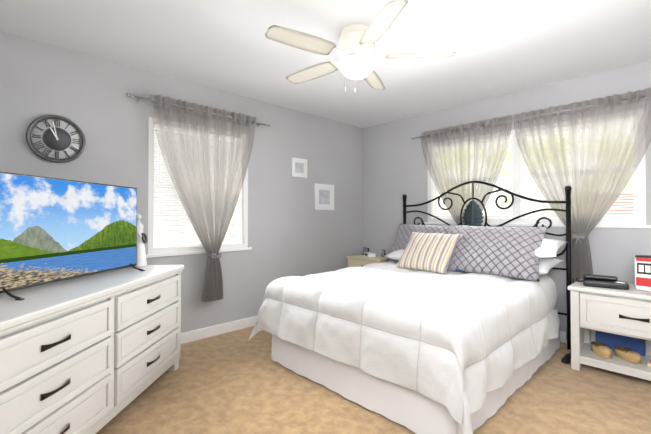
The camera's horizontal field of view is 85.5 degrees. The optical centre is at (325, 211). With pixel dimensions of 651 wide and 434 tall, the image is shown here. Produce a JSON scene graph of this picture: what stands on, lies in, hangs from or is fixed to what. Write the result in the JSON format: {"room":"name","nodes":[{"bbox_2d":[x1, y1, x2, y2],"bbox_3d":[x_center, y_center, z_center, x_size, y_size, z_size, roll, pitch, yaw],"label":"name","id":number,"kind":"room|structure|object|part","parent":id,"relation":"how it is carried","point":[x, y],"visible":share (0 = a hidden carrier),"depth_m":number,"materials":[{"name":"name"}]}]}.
{"room":"bedroom","nodes":[
{"label":"bedroom","id":0,"kind":"room"},
{"bbox_2d":[0,31,362,332],"bbox_3d":[-1.155,-0.003,3.529,4.550,2.440,0.150,1,-1,-44],"label":"wall","id":1,"kind":"structure","parent":0,"point":[292,231],"depth_m":3.43,"materials":[{"name":"paint"}]},
{"bbox_2d":[26,115,84,162],"bbox_3d":[-1.988,-0.539,2.605,0.351,0.351,0.036,1,-1,-44],"label":"clock","id":2,"kind":"object","parent":1,"relation":"attached to","point":[55,138],"visible":1,"depth_m":2.59,"materials":[{"name":"grey"}]},
{"bbox_2d":[126,93,270,301],"bbox_3d":[-1.115,-0.080,3.351,1.418,1.850,0.162,1,-1,-44],"label":"curtain","id":3,"kind":"object","parent":1,"relation":"attached to","point":[209,215],"visible":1,"depth_m":3.33,"materials":[{"name":"grey fabric"}]},
{"bbox_2d":[146,117,251,257],"bbox_3d":[-1.226,-0.211,3.446,1.070,1.225,0.174,1,-1,-44],"label":"window","id":4,"kind":"structure","parent":1,"relation":"in","point":[239,242],"depth_m":3.26,"materials":[{"name":"white"}]},
{"bbox_2d":[181,316,257,343],"bbox_3d":[-1.098,1.166,3.454,4.550,0.100,0.016,1,-1,-44],"label":"baseboard","id":5,"kind":"structure","parent":1,"relation":"attached to","point":[203,333],"depth_m":3.47,"materials":[{"name":"white wood"}]},
{"bbox_2d":[291,157,306,177],"bbox_3d":[-0.312,-0.529,4.224,0.235,0.225,0.022,1,-1,-44],"label":"picture frame","id":6,"kind":"object","parent":1,"relation":"attached to","point":[298,167],"visible":1,"depth_m":4.21,"materials":[{"name":"white wood"}]},
{"bbox_2d":[314,183,333,209],"bbox_3d":[-0.013,-0.190,4.507,0.335,0.330,0.022,1,-1,-44],"label":"picture frame","id":7,"kind":"object","parent":1,"relation":"attached to","point":[323,196],"visible":1,"depth_m":4.50,"materials":[{"name":"white wood"}]},
{"bbox_2d":[0,0,650,127],"bbox_3d":[0.265,-1.292,2.067,4.850,0.100,4.250,1,-1,-44],"label":"ceiling","id":8,"kind":"structure","parent":0,"point":[501,47],"depth_m":2.57,"materials":[{"name":"white paint"}]},
{"bbox_2d":[265,0,455,91],"bbox_3d":[0.178,-1.017,2.438,1.270,0.440,1.249,1,-1,-44],"label":"ceiling fan","id":9,"kind":"object","parent":8,"relation":"hanging from","point":[356,50],"visible":1,"depth_m":2.33,"materials":[{"name":"white"}]},
{"bbox_2d":[96,326,650,433],"bbox_3d":[0.265,1.248,2.034,4.850,0.100,4.250,1,-1,-44],"label":"floor","id":10,"kind":"structure","parent":0,"point":[236,382],"depth_m":2.22,"materials":[{"name":"carpet"}]},
{"bbox_2d":[0,265,183,433],"bbox_3d":[-1.379,0.802,1.926,0.505,0.790,1.690,0,-1,2],"label":"dresser","id":11,"kind":"object","parent":10,"relation":"on","point":[93,354],"visible":0.98,"depth_m":1.74,"materials":[{"name":"white wood"}]},
{"bbox_2d":[0,171,144,299],"bbox_3d":[-1.454,0.113,2.070,0.274,0.589,1.000,0,-1,8],"label":"tv","id":12,"kind":"object","parent":11,"relation":"on","point":[52,230],"visible":1,"depth_m":1.94,"materials":[{"name":"black plastic"}]},
{"bbox_2d":[135,213,147,266],"bbox_3d":[-1.430,0.213,2.691,0.119,0.404,0.117,0,-1,-8],"label":"figurine","id":13,"kind":"object","parent":11,"relation":"on","point":[141,252],"visible":0.75,"depth_m":2.67,"materials":[{"name":"ceramic"}]},
{"bbox_2d":[346,247,387,266],"bbox_3d":[0.611,0.850,4.528,0.462,0.761,0.550,1,-1,-44],"label":"nightstand","id":14,"kind":"object","parent":10,"relation":"on","point":[366,257],"visible":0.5,"depth_m":4.42,"materials":[{"name":"beige wood"}]},
{"bbox_2d":[362,247,368,254],"bbox_3d":[0.546,0.524,4.638,0.051,0.100,0.130,11,-5,-23],"label":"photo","id":15,"kind":"object","parent":14,"relation":"on","point":[364,249],"depth_m":4.63,"materials":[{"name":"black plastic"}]},
{"bbox_2d":[249,181,571,433],"bbox_3d":[0.796,0.434,2.977,2.218,1.552,1.849,1,-1,-44],"label":"bed","id":16,"kind":"object","parent":10,"relation":"on","point":[438,329],"visible":1,"depth_m":2.35,"materials":[{"name":"white fabric"}]},
{"bbox_2d":[385,249,404,260],"bbox_3d":[1.063,0.466,3.802,0.480,0.169,0.720,-8,5,-44],"label":"pillow","id":17,"kind":"object","parent":16,"relation":"on","point":[395,254],"depth_m":3.84,"materials":[{"name":"white fabric"}]},
{"bbox_2d":[249,261,559,433],"bbox_3d":[0.684,0.816,2.868,1.918,0.582,1.855,1,-1,-44],"label":"comforter","id":18,"kind":"object","parent":16,"relation":"on","point":[437,347],"depth_m":2.19,"materials":[{"name":"white fabric"}]},
{"bbox_2d":[386,224,468,260],"bbox_3d":[1.079,0.346,3.812,0.860,0.500,0.180,-1,-34,48],"label":"pillow","id":19,"kind":"object","parent":16,"relation":"on","point":[405,231],"depth_m":3.92,"materials":[{"name":"grey fabric"}]},
{"bbox_2d":[447,225,547,281],"bbox_3d":[1.450,0.337,3.133,0.860,0.520,0.190,-1,-37,43],"label":"pillow","id":20,"kind":"object","parent":16,"relation":"on","point":[509,253],"depth_m":2.99,"materials":[{"name":"fabric"}]},
{"bbox_2d":[534,238,566,257],"bbox_3d":[1.683,0.309,3.170,0.760,0.160,0.500,-1,9,43],"label":"pillow","id":21,"kind":"object","parent":16,"relation":"on","point":[543,248],"depth_m":2.88,"materials":[{"name":"white fabric"}]},
{"bbox_2d":[539,258,561,274],"bbox_3d":[1.645,0.457,3.182,0.500,0.170,0.760,-8,5,-44],"label":"pillow","id":22,"kind":"object","parent":16,"relation":"on","point":[545,264],"depth_m":2.92,"materials":[{"name":"white fabric"}]},
{"bbox_2d":[562,255,650,380],"bbox_3d":[2.275,0.761,2.615,0.474,0.889,0.835,1,-1,-44],"label":"nightstand","id":23,"kind":"object","parent":10,"relation":"on","point":[610,323],"visible":1,"depth_m":2.59,"materials":[{"name":"white wood"}]},
{"bbox_2d":[363,61,650,331],"bbox_3d":[1.960,-0.001,3.678,0.150,2.440,4.250,1,-1,-44],"label":"wall","id":24,"kind":"structure","parent":0,"point":[395,168],"depth_m":3.78,"materials":[{"name":"paint"}]},
{"bbox_2d":[411,87,650,338],"bbox_3d":[1.934,0.089,3.479,0.162,2.135,2.478,1,-1,-44],"label":"curtain","id":25,"kind":"object","parent":24,"relation":"attached to","point":[595,194],"visible":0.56,"depth_m":3.17,"materials":[{"name":"grey fabric"}]},
{"bbox_3d":[1.518,0.095,3.897,0.088,2.135,1.020,1,-1,-44],"label":"panel","id":26,"kind":"part","parent":25,"relation":"part of","materials":[{"name":"grey fabric"}]},
{"bbox_3d":[2.259,0.085,3.126,0.090,2.135,1.100,1,-1,-44],"label":"panel","id":27,"kind":"part","parent":25,"relation":"part of","materials":[{"name":"grey fabric"}]},
{"bbox_2d":[424,108,650,227],"bbox_3d":[1.982,-0.349,3.642,0.174,0.985,2.060,1,-1,-44],"label":"window","id":28,"kind":"structure","parent":24,"relation":"in","point":[518,176],"depth_m":3.52,"materials":[{"name":"white"}]},
{"bbox_2d":[559,331,566,342],"bbox_3d":[1.903,1.168,3.602,0.016,0.100,3.900,1,-1,-44],"label":"baseboard","id":29,"kind":"structure","parent":24,"relation":"attached to","point":[562,335],"depth_m":3.28,"materials":[{"name":"white wood"}]},
{"label":"outside","id":30,"kind":"structure","parent":0,"visible":0},
{"bbox_2d":[154,131,235,243],"bbox_3d":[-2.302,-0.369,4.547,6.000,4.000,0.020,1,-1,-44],"label":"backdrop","id":31,"kind":"structure","parent":30,"point":[175,190],"depth_m":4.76,"materials":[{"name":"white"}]},
{"bbox_2d":[438,123,633,213],"bbox_3d":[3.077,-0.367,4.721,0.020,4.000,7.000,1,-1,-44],"label":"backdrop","id":32,"kind":"structure","parent":30,"point":[540,169],"depth_m":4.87,"materials":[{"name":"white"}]}
]}

